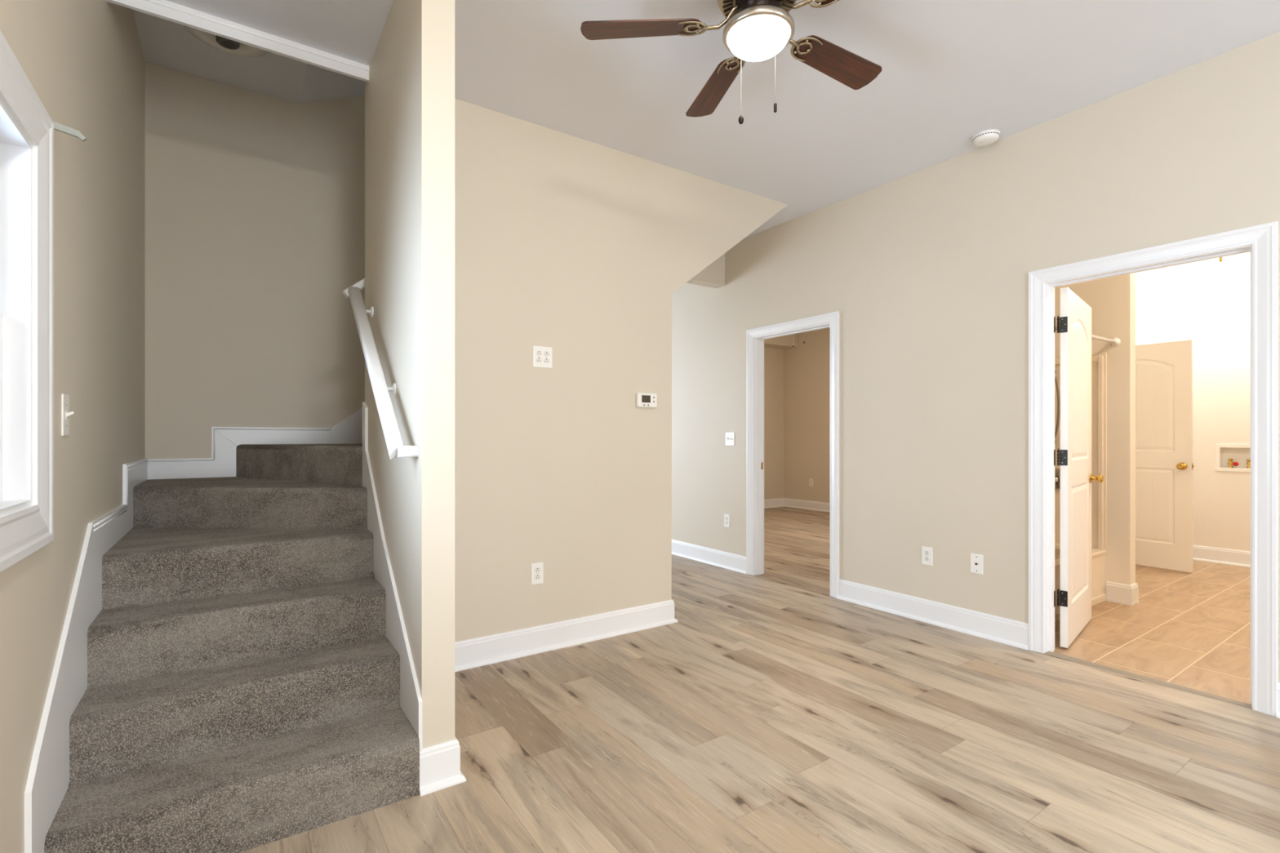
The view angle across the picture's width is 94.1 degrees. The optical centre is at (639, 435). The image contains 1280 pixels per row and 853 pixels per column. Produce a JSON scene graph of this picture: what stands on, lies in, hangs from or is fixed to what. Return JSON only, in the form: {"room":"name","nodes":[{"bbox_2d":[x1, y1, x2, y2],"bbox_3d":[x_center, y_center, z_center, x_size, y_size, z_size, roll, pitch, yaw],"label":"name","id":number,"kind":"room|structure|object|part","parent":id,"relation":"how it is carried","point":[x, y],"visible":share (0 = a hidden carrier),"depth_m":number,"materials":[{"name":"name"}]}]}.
{"room":"empty living room","nodes":[
{"label":"empty living room","id":0,"kind":"room"},
{"bbox_2d":[0,0,145,852],"bbox_3d":[-0.739,-1.250,0.239,0.150,4.900,7.530,0,0,-34],"label":"wall","id":1,"kind":"structure","parent":0,"point":[84,61],"depth_m":1.92,"materials":[{"name":"beige paint"}]},
{"bbox_2d":[0,30,53,573],"bbox_3d":[-1.361,-0.266,1.166,0.171,1.081,0.775,0,0,-34],"label":"window","id":2,"kind":"structure","parent":1,"relation":"in","point":[26,126],"depth_m":1.41,"materials":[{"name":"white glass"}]},
{"bbox_3d":[-1.357,-0.065,1.169,0.030,0.437,0.534,0,0,-34],"label":"sash","id":3,"kind":"part","parent":2,"relation":"part of","materials":[{"name":"white wood"}]},
{"bbox_2d":[61,393,74,435],"bbox_3d":[-1.646,-0.058,1.715,0.022,0.120,0.074,0,0,-34],"label":"light switch","id":4,"kind":"object","parent":1,"relation":"attached to","point":[65,413],"visible":1,"depth_m":1.70,"materials":[{"name":"white plastic"}]},
{"bbox_3d":[-1.652,-0.058,1.711,0.006,0.120,0.074,0,0,-34],"label":"plate","id":5,"kind":"part","parent":4,"relation":"part of","materials":[{"name":"white plastic"}]},
{"bbox_2d":[53,121,86,141],"bbox_3d":[-1.535,-0.816,1.598,0.072,0.042,0.020,0,0,-34],"label":"curtain bracket","id":6,"kind":"object","parent":1,"relation":"attached to","point":[57,126],"visible":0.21,"depth_m":1.60,"materials":[{"name":"metal"}]},
{"bbox_2d":[24,458,148,852],"bbox_3d":[-2.082,0.624,2.347,0.016,0.992,2.315,0,0,-34],"label":"baseboard","id":7,"kind":"structure","parent":1,"relation":"attached to","point":[48,778],"depth_m":1.71,"materials":[{"name":"white wood"}]},
{"bbox_2d":[133,9,364,103],"bbox_3d":[-0.767,-2.910,3.953,4.000,1.680,1.150,0,0,-34],"label":"ceiling","id":8,"kind":"structure","parent":0,"point":[166,43],"depth_m":3.35,"materials":[{"name":"paint"}]},
{"bbox_2d":[183,25,269,57],"bbox_3d":[-2.118,-2.040,3.058,0.380,0.060,0.380,0,0,-34],"label":"ceiling fixture","id":9,"kind":"object","parent":8,"relation":"attached to","point":[223,44],"visible":0.44,"depth_m":3.09,"materials":[{"name":"white plastic"}]},
{"bbox_2d":[215,35,239,49],"bbox_3d":[-2.118,-2.026,3.058,0.100,0.032,0.100,0,0,-34],"label":"socket","id":10,"kind":"object","parent":9,"relation":"attached to","point":[225,42],"depth_m":3.07,"materials":[{"name":"black"}]},
{"bbox_2d":[145,62,364,458],"bbox_3d":[-1.123,-1.250,4.473,4.000,4.900,0.110,0,0,-34],"label":"wall","id":11,"kind":"structure","parent":0,"point":[255,202],"depth_m":3.56,"materials":[{"name":"beige paint"}]},
{"bbox_2d":[147,408,362,479],"bbox_3d":[-1.949,-0.235,3.831,1.888,1.070,0.016,0,0,-34],"label":"baseboard","id":12,"kind":"structure","parent":11,"relation":"attached to","point":[224,440],"depth_m":3.52,"materials":[{"name":"white wood"}]},
{"bbox_2d":[367,0,454,748],"bbox_3d":[-0.966,-0.287,2.443,0.112,2.974,0.974,0,0,-34],"label":"wall","id":13,"kind":"structure","parent":0,"point":[411,85],"depth_m":2.07,"materials":[{"name":"beige paint"}]},
{"bbox_2d":[347,286,418,459],"bbox_3d":[-1.044,-0.298,2.376,0.093,0.757,0.893,0,0,-34],"label":"handrail","id":14,"kind":"object","parent":13,"relation":"attached to","point":[393,437],"visible":1,"depth_m":2.25,"materials":[{"name":"white wood"}]},
{"bbox_2d":[362,402,422,751],"bbox_3d":[-1.034,0.470,2.433,0.012,1.260,1.052,0,0,-34],"label":"baseboard","id":15,"kind":"structure","parent":13,"relation":"attached to","point":[411,700],"depth_m":2.35,"materials":[{"name":"white wood"}]},
{"bbox_2d":[364,81,787,642],"bbox_3d":[-0.110,-1.250,3.662,2.901,4.900,0.072,0,0,-34],"label":"wall","id":16,"kind":"structure","parent":0,"point":[579,248],"depth_m":3.40,"materials":[{"name":"beige paint"}]},
{"bbox_2d":[342,278,364,298],"bbox_3d":[-0.823,-1.252,3.284,1.471,1.165,0.110,0,0,-34],"label":"handrail","id":17,"kind":"object","parent":16,"relation":"attached to","point":[361,284],"visible":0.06,"depth_m":2.91,"materials":[{"name":"white wood"}]},
{"bbox_2d":[530,562,543,585],"bbox_3d":[-0.569,0.766,3.299,0.074,0.118,0.008,0,0,-34],"label":"outlet","id":18,"kind":"object","parent":16,"relation":"attached to","point":[536,569],"visible":1,"depth_m":3.30,"materials":[{"name":"white plastic"}]},
{"bbox_2d":[534,574,540,579],"bbox_3d":[-0.567,0.785,3.297,0.034,0.027,0.002,0,0,-34],"label":"receptacle","id":19,"kind":"object","parent":18,"relation":"attached to","point":[536,576],"depth_m":3.30,"materials":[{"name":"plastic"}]},
{"bbox_2d":[534,567,540,573],"bbox_3d":[-0.567,0.747,3.297,0.034,0.027,0.002,0,0,-34],"label":"receptacle","id":20,"kind":"object","parent":18,"relation":"attached to","point":[537,570],"depth_m":3.30,"materials":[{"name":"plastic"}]},
{"bbox_2d":[532,345,552,368],"bbox_3d":[-0.543,-0.436,3.317,0.119,0.119,0.008,0,0,-34],"label":"outlet","id":21,"kind":"object","parent":16,"relation":"attached to","point":[542,357],"visible":1,"depth_m":3.31,"materials":[{"name":"white plastic"}]},
{"bbox_2d":[536,351,542,355],"bbox_3d":[-0.560,-0.456,3.302,0.034,0.027,0.002,0,0,-34],"label":"receptacle","id":22,"kind":"object","parent":21,"relation":"attached to","point":[538,353],"depth_m":3.30,"materials":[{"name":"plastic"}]},
{"bbox_2d":[536,357,542,362],"bbox_3d":[-0.560,-0.416,3.302,0.034,0.027,0.002,0,0,-34],"label":"receptacle","id":23,"kind":"object","parent":21,"relation":"attached to","point":[538,359],"depth_m":3.30,"materials":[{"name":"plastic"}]},
{"bbox_2d":[543,351,549,356],"bbox_3d":[-0.522,-0.456,3.328,0.034,0.027,0.002,0,0,-34],"label":"receptacle","id":24,"kind":"object","parent":21,"relation":"attached to","point":[546,353],"depth_m":3.33,"materials":[{"name":"plastic"}]},
{"bbox_2d":[543,358,549,363],"bbox_3d":[-0.522,-0.416,3.328,0.034,0.027,0.002,0,0,-34],"label":"receptacle","id":25,"kind":"object","parent":21,"relation":"attached to","point":[545,360],"depth_m":3.33,"materials":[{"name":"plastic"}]},
{"bbox_2d":[419,599,678,796],"bbox_3d":[-0.553,1.129,3.189,0.885,0.142,2.337,0,0,26],"label":"baseboard","id":26,"kind":"structure","parent":16,"relation":"attached to","point":[440,763],"depth_m":3.24,"materials":[{"name":"white wood"}]},
{"bbox_2d":[635,392,657,408],"bbox_3d":[0.042,-0.218,3.706,0.150,0.092,0.028,0,0,-34],"label":"thermostat","id":27,"kind":"object","parent":16,"relation":"attached to","point":[648,400],"visible":1,"depth_m":3.69,"materials":[{"name":"white plastic"}]},
{"bbox_2d":[686,253,724,288],"bbox_3d":[0.352,-1.591,5.188,0.942,0.466,0.115,0,0,-34],"label":"wall header","id":28,"kind":"structure","parent":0,"point":[713,275],"depth_m":5.34,"materials":[{"name":"beige paint"}]},
{"bbox_2d":[166,0,1279,237],"bbox_3d":[1.111,-1.774,1.291,4.092,0.100,7.175,0,0,-34],"label":"ceiling","id":29,"kind":"structure","parent":0,"point":[953,71],"depth_m":2.80,"materials":[{"name":"paint"}]},
{"bbox_2d":[105,0,368,82],"bbox_3d":[-1.654,-1.693,2.529,0.927,0.062,0.028,0,0,-34],"label":"ceiling trim","id":30,"kind":"structure","parent":29,"relation":"attached to","point":[163,9],"depth_m":2.51,"materials":[{"name":"white wood"}]},
{"bbox_2d":[580,0,881,124],"bbox_3d":[0.474,-1.464,2.201,1.217,0.519,1.256,0,0,-34],"label":"ceiling fan","id":31,"kind":"object","parent":29,"relation":"hanging from","point":[754,30],"visible":1,"depth_m":2.21,"materials":[{"name":"brown wood"}]},
{"bbox_3d":[0.005,-1.508,2.207,0.449,0.006,0.136,0,11,4],"label":"blade","id":32,"kind":"part","parent":31,"relation":"part of","materials":[{"name":"brown wood"}]},
{"bbox_3d":[0.327,-1.508,2.596,0.136,0.006,0.449,-11,3,-14],"label":"blade","id":33,"kind":"part","parent":31,"relation":"part of","materials":[{"name":"brown wood"}]},
{"bbox_3d":[0.433,-1.431,2.180,0.224,0.062,0.224,0,0,-34],"label":"lamp shade","id":34,"kind":"part","parent":31,"relation":"part of","materials":[{"name":"white glass"}]},
{"bbox_3d":[0.498,-1.395,2.259,0.003,0.250,0.069,0,0,40],"label":"pull chain","id":35,"kind":"part","parent":31,"relation":"part of","materials":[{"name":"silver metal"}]},
{"bbox_3d":[0.764,-1.508,1.906,0.449,0.006,0.136,0,-11,40],"label":"blade","id":36,"kind":"part","parent":31,"relation":"part of","materials":[{"name":"brown wood"}]},
{"bbox_3d":[0.796,-1.508,2.410,0.449,0.006,0.136,0,-11,-32],"label":"blade","id":37,"kind":"part","parent":31,"relation":"part of","materials":[{"name":"brown wood"}]},
{"bbox_2d":[972,128,999,146],"bbox_3d":[1.990,-1.704,3.422,0.140,0.040,0.140,0,0,-34],"label":"smoke detector","id":38,"kind":"object","parent":29,"relation":"attached to","point":[986,137],"visible":1,"depth_m":3.39,"materials":[{"name":"white plastic"}]},
{"bbox_2d":[240,506,1279,852],"bbox_3d":[1.303,1.250,4.558,8.400,0.100,12.350,0,0,-34],"label":"floor","id":39,"kind":"structure","parent":0,"point":[775,715],"depth_m":2.37,"materials":[{"name":"brown wood"}]},
{"bbox_2d":[44,443,419,852],"bbox_3d":[-0.817,-0.137,3.266,3.118,2.674,2.203,0,0,-34],"label":"staircase","id":40,"kind":"structure","parent":39,"relation":"on","point":[242,694],"depth_m":2.06,"materials":[{"name":"grey carpet"}]},
{"bbox_2d":[1054,542,1106,622],"bbox_3d":[2.583,1.015,4.226,1.433,0.370,0.756,0,0,-34],"label":"bathtub","id":41,"kind":"object","parent":39,"relation":"on","point":[1099,595],"visible":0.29,"depth_m":4.23,"materials":[{"name":"white plastic"}]},
{"bbox_2d":[1135,339,1194,572],"bbox_3d":[4.593,0.180,5.482,0.167,2.016,0.771,0,0,-32],"label":"laundry door","id":42,"kind":"structure","parent":39,"relation":"on","point":[1164,466],"depth_m":5.31,"materials":[{"name":"white paint"}]},
{"bbox_3d":[4.718,0.270,5.190,0.066,0.066,0.066,0,0,-32],"label":"knob","id":43,"kind":"part","parent":42,"relation":"part of","materials":[{"name":"gold metal"}]},
{"bbox_2d":[764,346,783,499],"bbox_3d":[0.780,-0.262,9.041,3.898,2.924,0.160,0,0,-34],"label":"wall","id":44,"kind":"structure","parent":0,"point":[773,357],"depth_m":9.92,"materials":[{"name":"beige paint"}]},
{"bbox_2d":[764,333,797,349],"bbox_3d":[1.569,-1.589,9.303,2.300,0.269,0.300,0,0,-34],"label":"wall","id":45,"kind":"structure","parent":0,"point":[784,342],"depth_m":9.68,"materials":[{"name":"beige paint"}]},
{"bbox_2d":[764,497,830,512],"bbox_3d":[2.074,1.129,7.152,3.898,0.142,4.420,0,0,-34],"label":"baseboard","id":46,"kind":"structure","parent":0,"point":[780,502],"depth_m":9.80,"materials":[{"name":"white wood"}]},
{"bbox_2d":[783,327,830,502],"bbox_3d":[3.685,-0.262,8.382,0.150,2.924,4.530,0,0,-34],"label":"wall","id":47,"kind":"structure","parent":0,"point":[806,366],"depth_m":9.64,"materials":[{"name":"beige paint"}]},
{"bbox_2d":[808,478,813,486],"bbox_3d":[2.758,0.760,9.595,0.008,0.118,0.074,0,0,-34],"label":"outlet","id":48,"kind":"object","parent":47,"relation":"attached to","point":[811,481],"visible":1,"depth_m":9.60,"materials":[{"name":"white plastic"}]},
{"bbox_2d":[671,31,1279,683],"bbox_3d":[1.383,-0.350,4.613,0.110,3.100,12.350,0,0,-34],"label":"wall","id":49,"kind":"structure","parent":0,"point":[925,272],"depth_m":3.66,"materials":[{"name":"beige paint"}]},
{"bbox_2d":[671,539,746,573],"bbox_3d":[-0.618,1.129,7.412,0.030,0.142,5.469,0,0,-34],"label":"baseboard","id":50,"kind":"structure","parent":49,"relation":"attached to","point":[729,561],"depth_m":5.55,"materials":[{"name":"white wood"}]},
{"bbox_2d":[724,513,729,527],"bbox_3d":[0.785,0.772,5.382,0.008,0.118,0.074,0,0,-34],"label":"outlet","id":51,"kind":"object","parent":49,"relation":"attached to","point":[726,517],"visible":1,"depth_m":5.38,"materials":[{"name":"white plastic"}]},
{"bbox_2d":[725,432,734,445],"bbox_3d":[0.802,0.032,5.345,0.022,0.118,0.118,0,0,-34],"label":"light switch","id":52,"kind":"object","parent":49,"relation":"attached to","point":[730,437],"visible":1,"depth_m":5.34,"materials":[{"name":"white plastic"}]},
{"bbox_2d":[746,311,839,597],"bbox_3d":[1.248,0.143,4.809,0.152,2.113,0.945,0,0,-34],"label":"door frame","id":53,"kind":"structure","parent":49,"relation":"in","point":[755,337],"depth_m":5.10,"materials":[{"name":"white wood"}]},
{"bbox_2d":[921,546,933,565],"bbox_3d":[1.847,0.776,3.830,0.008,0.118,0.074,0,0,-34],"label":"outlet","id":54,"kind":"object","parent":49,"relation":"attached to","point":[926,552],"visible":1,"depth_m":3.83,"materials":[{"name":"white plastic"}]},
{"bbox_2d":[924,556,929,561],"bbox_3d":[1.845,0.795,3.828,0.002,0.027,0.034,0,0,-34],"label":"receptacle","id":55,"kind":"object","parent":54,"relation":"attached to","point":[926,558],"depth_m":3.83,"materials":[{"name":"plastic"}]},
{"bbox_2d":[924,551,929,555],"bbox_3d":[1.845,0.756,3.828,0.002,0.027,0.034,0,0,-34],"label":"receptacle","id":56,"kind":"object","parent":54,"relation":"attached to","point":[926,553],"depth_m":3.83,"materials":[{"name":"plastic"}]},
{"bbox_2d":[835,578,1028,649],"bbox_3d":[1.815,1.129,3.859,0.030,0.142,1.274,0,0,-34],"label":"baseboard","id":57,"kind":"structure","parent":49,"relation":"attached to","point":[1006,631],"depth_m":3.75,"materials":[{"name":"white wood"}]},
{"bbox_2d":[970,553,982,574],"bbox_3d":[2.018,0.772,3.573,0.017,0.118,0.074,0,0,-34],"label":"cable plate","id":58,"kind":"object","parent":49,"relation":"attached to","point":[976,560],"visible":1,"depth_m":3.57,"materials":[{"name":"white plastic"}]},
{"bbox_2d":[1028,221,1278,716],"bbox_3d":[2.505,0.143,2.975,0.152,2.113,0.962,0,0,-34],"label":"door frame","id":59,"kind":"structure","parent":49,"relation":"in","point":[1261,241],"depth_m":2.64,"materials":[{"name":"white wood"}]},
{"bbox_2d":[1057,287,1103,648],"bbox_3d":[2.644,0.180,3.603,0.792,2.016,0.167,0,0,-45],"label":"bathroom door","id":60,"kind":"structure","parent":59,"relation":"attached to","point":[1077,477],"depth_m":3.48,"materials":[{"name":"white paint"}]},
{"bbox_3d":[2.917,0.275,3.804,0.066,0.066,0.066,0,0,-45],"label":"knob","id":61,"kind":"part","parent":60,"relation":"part of","materials":[{"name":"gold metal"}]},
{"bbox_2d":[1275,682,1279,718],"bbox_3d":[3.723,1.129,1.071,0.030,0.142,3.561,0,0,-34],"label":"baseboard","id":62,"kind":"structure","parent":49,"relation":"attached to","point":[1277,714],"depth_m":2.54,"materials":[{"name":"white wood"}]},
{"bbox_2d":[1054,272,1135,594],"bbox_3d":[3.255,-0.262,4.606,0.105,2.924,0.895,0,0,-34],"label":"wall","id":63,"kind":"structure","parent":0,"point":[1112,300],"depth_m":4.26,"materials":[{"name":"paint"}]},
{"bbox_2d":[1054,352,1106,549],"bbox_3d":[3.164,0.115,4.624,0.020,1.430,0.756,0,0,-34],"label":"tub surround","id":64,"kind":"object","parent":63,"relation":"attached to","point":[1099,361],"visible":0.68,"depth_m":4.36,"materials":[{"name":"white plastic"}]},
{"bbox_2d":[1054,369,1060,444],"bbox_3d":[3.178,-0.220,4.561,0.053,0.580,0.082,0,0,-34],"label":"shower hose","id":65,"kind":"object","parent":64,"relation":"attached to","point":[1055,378],"visible":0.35,"depth_m":4.52,"materials":[{"name":"metal"}]},
{"bbox_2d":[1054,468,1060,490],"bbox_3d":[3.178,0.340,4.556,0.058,0.170,0.170,0,0,-34],"label":"shower valve","id":66,"kind":"object","parent":64,"relation":"attached to","point":[1057,471],"visible":0.28,"depth_m":4.55,"materials":[{"name":"silver metal"}]},
{"bbox_3d":[3.171,0.367,4.552,0.042,0.106,0.052,0,0,-34],"label":"lever","id":67,"kind":"part","parent":66,"relation":"part of","materials":[{"name":"silver metal"}]},
{"bbox_2d":[1055,325,1120,346],"bbox_3d":[2.825,-0.670,3.873,1.433,0.060,0.060,0,0,-34],"label":"curtain rod","id":68,"kind":"object","parent":63,"relation":"attached to","point":[1115,341],"visible":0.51,"depth_m":4.18,"materials":[{"name":"white metal"}]},
{"bbox_2d":[1106,581,1138,605],"bbox_3d":[3.259,1.129,4.600,0.135,0.142,0.910,0,0,-34],"label":"baseboard","id":69,"kind":"structure","parent":63,"relation":"attached to","point":[1122,593],"depth_m":4.24,"materials":[{"name":"white wood"}]},
{"bbox_2d":[1044,651,1253,710],"bbox_3d":[2.473,1.197,2.953,0.057,0.006,0.820,0,0,-34],"label":"trim","id":70,"kind":"structure","parent":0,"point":[1240,704],"depth_m":2.89,"materials":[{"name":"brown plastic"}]},
{"bbox_2d":[1135,252,1250,551],"bbox_3d":[6.033,-0.262,4.863,0.150,2.924,3.610,0,0,-34],"label":"wall","id":71,"kind":"structure","parent":0,"point":[1207,303],"depth_m":5.63,"materials":[{"name":"paint"}]},
{"bbox_2d":[1192,545,1250,567],"bbox_3d":[5.916,1.129,4.874,0.030,0.142,3.460,0,0,-34],"label":"baseboard","id":72,"kind":"structure","parent":71,"relation":"attached to","point":[1202,553],"depth_m":5.57,"materials":[{"name":"white wood"}]},
{"bbox_2d":[1215,444,1250,471],"bbox_3d":[5.564,0.208,5.487,0.095,0.253,0.366,0,0,-34],"label":"washer box","id":73,"kind":"object","parent":71,"relation":"attached to","point":[1228,457],"visible":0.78,"depth_m":5.55,"materials":[{"name":"white plastic"}]},
{"bbox_3d":[5.516,0.265,5.511,0.040,0.038,0.016,0,0,39],"label":"valve handle","id":74,"kind":"part","parent":73,"relation":"part of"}
]}

